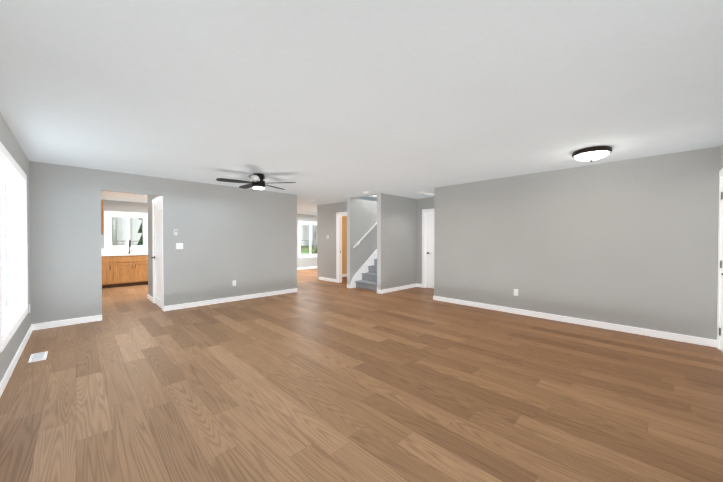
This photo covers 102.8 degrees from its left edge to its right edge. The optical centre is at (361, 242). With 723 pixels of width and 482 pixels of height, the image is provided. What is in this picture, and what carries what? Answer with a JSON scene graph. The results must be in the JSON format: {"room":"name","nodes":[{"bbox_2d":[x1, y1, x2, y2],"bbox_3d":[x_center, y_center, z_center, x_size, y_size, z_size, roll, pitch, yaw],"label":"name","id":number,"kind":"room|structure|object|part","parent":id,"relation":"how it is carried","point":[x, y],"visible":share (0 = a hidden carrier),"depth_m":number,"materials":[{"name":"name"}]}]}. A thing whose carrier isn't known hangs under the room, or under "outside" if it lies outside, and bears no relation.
{"room":"empty living room","nodes":[
{"label":"empty living room","id":0,"kind":"room"},
{"bbox_2d":[0,113,30,382],"bbox_3d":[-4.032,0.054,3.298,0.160,2.440,11.810,-1,1,-45],"label":"wall","id":1,"kind":"structure","parent":0,"point":[10,143],"depth_m":3.25,"materials":[{"name":"grey paint"}]},
{"bbox_2d":[0,142,27,351],"bbox_3d":[-3.759,0.022,3.047,0.156,1.790,1.890,-1,1,-45],"label":"window","id":2,"kind":"structure","parent":1,"relation":"in","point":[9,243],"depth_m":3.49,"materials":[{"name":"white glass"}]},
{"bbox_3d":[-3.790,0.022,3.016,0.006,1.520,1.620,-1,1,-45],"label":"glass","id":3,"kind":"part","parent":2,"relation":"part of","materials":[{"name":"glass"}]},
{"bbox_2d":[0,324,33,396],"bbox_3d":[-2.347,1.246,1.728,0.013,0.090,6.870,-1,1,-45],"label":"baseboard","id":4,"kind":"structure","parent":1,"relation":"attached to","point":[9,371],"depth_m":2.94,"materials":[{"name":"white wood"}]},
{"bbox_2d":[101,200,103,234],"bbox_3d":[-6.168,-0.573,6.617,0.345,0.780,0.645,-1,1,-45],"label":"upper cabinet","id":5,"kind":"object","parent":0,"relation":"attached to","point":[102,227],"depth_m":6.50,"materials":[{"name":"brown wood"}]},
{"bbox_2d":[147,195,158,299],"bbox_3d":[-4.206,0.024,5.964,0.120,2.440,1.550,-1,1,-45],"label":"wall","id":6,"kind":"structure","parent":0,"point":[150,198],"depth_m":6.26,"materials":[{"name":"grey paint"}]},
{"bbox_2d":[151,202,161,307],"bbox_3d":[-4.000,0.227,5.653,0.097,2.018,0.764,-1,1,-45],"label":"pantry door","id":7,"kind":"structure","parent":6,"relation":"in","point":[157,254],"depth_m":5.71,"materials":[{"name":"white wood"}]},
{"bbox_2d":[152,196,163,310],"bbox_3d":[-3.956,0.180,5.701,0.136,2.135,0.970,-1,1,-45],"label":"door frame","id":8,"kind":"structure","parent":6,"relation":"attached to","point":[158,199],"depth_m":5.38,"materials":[{"name":"white wood"}]},
{"bbox_2d":[29,161,296,323],"bbox_3d":[-3.235,0.027,5.750,4.420,2.440,0.120,-1,1,-45],"label":"wall","id":9,"kind":"structure","parent":0,"point":[245,239],"depth_m":5.39,"materials":[{"name":"grey paint"}]},
{"bbox_2d":[34,315,101,329],"bbox_3d":[-4.480,1.216,4.440,0.730,0.090,0.013,-1,1,-45],"label":"baseboard","id":10,"kind":"structure","parent":9,"relation":"attached to","point":[52,324],"depth_m":4.41,"materials":[{"name":"white wood"}]},
{"bbox_2d":[176,243,182,248],"bbox_3d":[-3.439,0.060,5.458,0.115,0.115,0.010,-1,1,-45],"label":"light switch","id":11,"kind":"object","parent":9,"relation":"attached to","point":[179,245],"visible":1,"depth_m":5.46,"materials":[{"name":"white plastic"}]},
{"bbox_2d":[164,288,296,311],"bbox_3d":[-2.614,1.196,6.271,2.823,0.090,0.030,-1,1,-45],"label":"baseboard","id":12,"kind":"structure","parent":9,"relation":"attached to","point":[201,303],"depth_m":6.04,"materials":[{"name":"white wood"}]},
{"bbox_2d":[101,200,316,267],"bbox_3d":[-4.525,-0.032,10.997,10.280,2.440,0.160,-1,1,-45],"label":"wall","id":13,"kind":"structure","parent":0,"point":[123,206],"depth_m":8.74,"materials":[{"name":"grey paint"}]},
{"bbox_2d":[101,248,147,251],"bbox_3d":[-6.494,0.227,8.926,3.116,0.150,0.020,-1,1,-45],"label":"backsplash","id":14,"kind":"structure","parent":13,"relation":"attached to","point":[113,249],"depth_m":8.48,"materials":[{"name":"white tile"}]},
{"bbox_2d":[104,211,147,248],"bbox_3d":[-6.939,-0.340,8.584,1.070,1.140,0.156,-1,1,-45],"label":"kitchen window","id":15,"kind":"structure","parent":13,"relation":"in","point":[127,237],"depth_m":8.53,"materials":[{"name":"white plastic"}]},
{"bbox_2d":[297,266,316,269],"bbox_3d":[-3.128,1.130,12.270,6.200,0.090,0.013,-1,1,-45],"label":"baseboard","id":16,"kind":"structure","parent":13,"relation":"attached to","point":[300,268],"depth_m":12.92,"materials":[{"name":"white wood"}]},
{"bbox_2d":[299,221,316,257],"bbox_3d":[-2.307,-0.155,13.162,1.370,1.630,0.156,-1,1,-45],"label":"room window","id":17,"kind":"structure","parent":13,"relation":"in","point":[310,233],"depth_m":13.01,"materials":[{"name":"white plastic"}]},
{"bbox_2d":[317,205,318,278],"bbox_3d":[-0.078,-0.030,10.878,3.800,2.440,0.120,-1,1,-45],"label":"wall","id":18,"kind":"structure","parent":0,"point":[318,242],"depth_m":9.55,"materials":[{"name":"grey paint"}]},
{"bbox_2d":[319,202,346,278],"bbox_3d":[-0.692,-0.008,8.881,0.120,2.440,1.860,-1,1,-45],"label":"wall","id":19,"kind":"structure","parent":0,"point":[327,246],"depth_m":9.16,"materials":[{"name":"grey paint"}]},
{"bbox_2d":[319,277,335,281],"bbox_3d":[-1.082,1.164,9.195,0.013,0.090,0.908,-1,1,-45],"label":"baseboard","id":20,"kind":"structure","parent":19,"relation":"attached to","point":[320,278],"depth_m":9.18,"materials":[{"name":"white wood"}]},
{"bbox_2d":[336,212,346,282],"bbox_3d":[-0.381,0.148,8.557,0.136,2.135,0.970,-1,1,-45],"label":"door frame","id":21,"kind":"structure","parent":19,"relation":"attached to","point":[337,244],"depth_m":8.82,"materials":[{"name":"white wood"}]},
{"bbox_2d":[342,216,346,273],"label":"door","id":22,"kind":"structure","parent":0,"point":[344,244],"depth_m":10.25,"materials":[{"name":"orange wood"}]},
{"bbox_2d":[0,268,722,481],"bbox_3d":[-0.432,1.294,6.867,10.280,0.120,11.810,-1,1,-45],"label":"floor","id":23,"kind":"structure","parent":0,"point":[313,378],"depth_m":2.41,"materials":[{"name":"brown wood"}]},
{"bbox_2d":[28,351,47,362],"bbox_3d":[-3.612,1.272,3.227,0.130,0.006,0.320,-1,1,-45],"label":"floor vent","id":24,"kind":"object","parent":23,"relation":"in","point":[40,356],"visible":1,"depth_m":3.21,"materials":[{"name":"white plastic"}]},
{"bbox_2d":[101,256,116,287],"bbox_3d":[-7.161,0.788,7.867,0.670,0.870,0.598,-1,1,-45],"label":"base cabinet","id":25,"kind":"object","parent":23,"relation":"on","point":[109,263],"depth_m":7.80,"materials":[{"name":"brown wood"}]},
{"bbox_2d":[117,256,147,286],"bbox_3d":[-6.648,0.783,8.373,1.050,0.870,0.598,-1,1,-45],"label":"base cabinet","id":26,"kind":"object","parent":23,"relation":"on","point":[122,267],"depth_m":8.14,"materials":[{"name":"brown wood"}]},
{"bbox_2d":[101,252,147,255],"bbox_3d":[-6.284,0.324,8.715,3.116,0.040,0.618,-1,1,-45],"label":"countertop","id":27,"kind":"structure","parent":26,"relation":"on","point":[102,253],"depth_m":8.23,"materials":[{"name":"white stone"}]},
{"bbox_2d":[355,258,376,290],"bbox_3d":[1.526,-0.023,8.899,3.878,2.470,0.946,-1,1,-45],"label":"stairs","id":28,"kind":"structure","parent":23,"relation":"on","point":[368,281],"depth_m":7.81,"materials":[{"name":"grey carpet"}]},
{"bbox_2d":[0,0,722,214],"bbox_3d":[-0.432,-1.266,6.839,10.280,0.120,11.810,-1,1,-45],"label":"ceiling","id":29,"kind":"structure","parent":0,"point":[321,102],"depth_m":2.14,"materials":[{"name":"white paint"}]},
{"bbox_2d":[216,173,295,189],"bbox_3d":[-1.816,-1.058,5.012,1.256,0.254,1.225,-1,1,-45],"label":"ceiling fan","id":30,"kind":"object","parent":29,"relation":"hanging from","point":[257,182],"visible":1,"depth_m":4.89,"materials":[{"name":"black metal"}]},
{"bbox_2d":[572,146,611,161],"bbox_3d":[2.911,-1.098,3.656,0.400,0.145,0.400,-1,1,-45],"label":"flush ceiling light","id":31,"kind":"object","parent":29,"relation":"attached to","point":[590,154],"visible":1,"depth_m":3.55,"materials":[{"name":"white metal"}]},
{"bbox_2d":[350,195,376,282],"bbox_3d":[1.157,-0.593,9.308,4.240,3.600,0.120,-1,1,-45],"label":"wall","id":32,"kind":"structure","parent":0,"point":[363,217],"depth_m":8.09,"materials":[{"name":"grey paint"}]},
{"bbox_2d":[350,250,375,287],"bbox_3d":[0.918,-0.212,8.979,3.428,2.845,0.018,-1,1,-45],"label":"trim","id":33,"kind":"structure","parent":32,"relation":"attached to","point":[364,268],"depth_m":8.10,"materials":[{"name":"white wood"}]},
{"bbox_2d":[353,222,376,247],"bbox_3d":[0.935,-1.131,8.936,3.292,2.515,0.089,-1,1,-45],"label":"stair handrail","id":34,"kind":"object","parent":32,"relation":"attached to","point":[358,242],"visible":0.29,"depth_m":8.03,"materials":[{"name":"white wood"}]},
{"bbox_2d":[347,193,380,289],"bbox_3d":[0.036,-0.037,7.428,0.006,2.350,1.226,-1,1,-45],"label":"wall","id":35,"kind":"structure","parent":0,"point":[378,241],"depth_m":7.06,"materials":[{"name":"grey paint"}]},
{"bbox_2d":[381,193,416,289],"bbox_3d":[1.937,-0.584,8.519,4.240,3.600,0.120,-1,1,-45],"label":"wall","id":36,"kind":"structure","parent":0,"point":[398,241],"depth_m":7.47,"materials":[{"name":"grey paint"}]},
{"bbox_2d":[380,284,416,293],"bbox_3d":[1.003,1.182,7.524,1.513,0.090,0.016,-1,1,-45],"label":"baseboard","id":37,"kind":"structure","parent":36,"relation":"attached to","point":[412,285],"depth_m":7.44,"materials":[{"name":"white wood"}]},
{"bbox_2d":[417,197,433,283],"bbox_3d":[2.034,0.006,7.630,0.120,2.440,1.290,-1,1,-45],"label":"wall","id":38,"kind":"structure","parent":0,"point":[425,203],"depth_m":7.96,"materials":[{"name":"grey paint"}]},
{"bbox_2d":[422,209,433,287],"bbox_3d":[2.046,0.159,7.608,0.136,2.135,0.970,-1,1,-45],"label":"door frame","id":39,"kind":"structure","parent":38,"relation":"attached to","point":[423,244],"depth_m":7.86,"materials":[{"name":"white wood"}]},
{"bbox_2d":[426,213,433,287],"bbox_3d":[2.010,0.205,7.573,0.097,2.018,0.758,-1,1,-45],"label":"hall door","id":40,"kind":"structure","parent":38,"relation":"in","point":[429,250],"depth_m":7.76,"materials":[{"name":"white wood"}]},
{"bbox_2d":[434,146,721,339],"bbox_3d":[3.003,0.036,4.926,0.120,2.440,3.920,-1,1,-45],"label":"wall","id":41,"kind":"structure","parent":0,"point":[632,242],"depth_m":4.32,"materials":[{"name":"grey paint"}]},
{"bbox_2d":[433,296,716,347],"bbox_3d":[2.952,1.211,4.897,0.013,0.090,3.933,-1,1,-45],"label":"baseboard","id":42,"kind":"structure","parent":41,"relation":"attached to","point":[604,325],"depth_m":4.33,"materials":[{"name":"white wood"}]},
{"bbox_2d":[720,145,722,320],"bbox_3d":[2.299,0.075,1.364,6.130,2.440,0.160,-1,1,-45],"label":"wall","id":43,"kind":"structure","parent":0,"point":[721,168],"depth_m":3.43,"materials":[{"name":"grey paint"}]},
{"bbox_2d":[717,168,722,349],"bbox_3d":[4.040,0.209,3.096,0.970,2.135,0.176,-1,1,-45],"label":"door frame","id":44,"kind":"structure","parent":43,"relation":"attached to","point":[719,258],"depth_m":3.44,"materials":[{"name":"white wood"}]},
{"bbox_2d":[719,192,722,351],"bbox_3d":[3.982,0.254,3.160,0.764,2.018,0.097,-1,1,-45],"label":"door","id":45,"kind":"structure","parent":43,"relation":"in","point":[721,346],"depth_m":3.38,"materials":[{"name":"white wood"}]},
{"bbox_3d":[4.246,0.248,3.411,0.036,1.700,0.013,-1,1,-45],"label":"door hinges","id":46,"kind":"part","parent":45,"relation":"part of","materials":[{"name":"white wood"}]},
{"label":"outside","id":47,"kind":"structure","parent":0,"visible":0},
{"bbox_2d":[301,240,316,253],"bbox_3d":[-5.533,0.508,7.014,26.000,1.950,30.000,-1,1,-45],"label":"ground","id":48,"kind":"structure","parent":47,"point":[306,248],"depth_m":15.28,"materials":[{"name":"green plant"}]},
{"bbox_2d":[112,217,116,245],"bbox_3d":[-8.732,-2.635,10.138,0.236,6.002,0.135,0,1,15],"label":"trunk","id":49,"kind":"object","parent":48,"relation":"on","point":[114,224],"depth_m":10.11,"materials":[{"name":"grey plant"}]},
{"bbox_2d":[137,218,142,244],"bbox_3d":[-7.978,-1.536,10.691,0.571,3.910,0.600,-1,1,-45],"label":"conifer","id":50,"kind":"object","parent":48,"relation":"on","point":[141,237],"depth_m":10.50,"materials":[{"name":"green plant"}]},
{"bbox_2d":[142,218,143,244],"bbox_3d":[-7.608,-2.346,9.978,0.371,6.005,0.170,0,1,-18],"label":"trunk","id":51,"kind":"object","parent":48,"relation":"on","point":[142,218],"depth_m":9.95,"materials":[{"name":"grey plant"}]},
{"bbox_2d":[111,217,316,245],"bbox_3d":[-0.603,-0.479,6.285,20.005,3.240,18.050,-1,1,-45],"label":"fence","id":52,"kind":"object","parent":48,"relation":"on","point":[304,231],"depth_m":10.95,"materials":[{"name":"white wood"}]},
{"bbox_2d":[301,249,316,253],"bbox_3d":[-3.039,0.700,8.480,15.399,1.628,10.934,-1,1,-45],"label":"bushes","id":53,"kind":"object","parent":48,"relation":"on","point":[303,252],"depth_m":14.00,"materials":[{"name":"green plant"}]},
{"bbox_2d":[313,225,316,246],"bbox_3d":[-2.537,-2.675,15.895,0.209,6.006,0.382,0,1,15],"label":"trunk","id":54,"kind":"object","parent":48,"relation":"on","point":[314,226],"depth_m":15.77,"materials":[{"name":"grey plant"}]}
]}

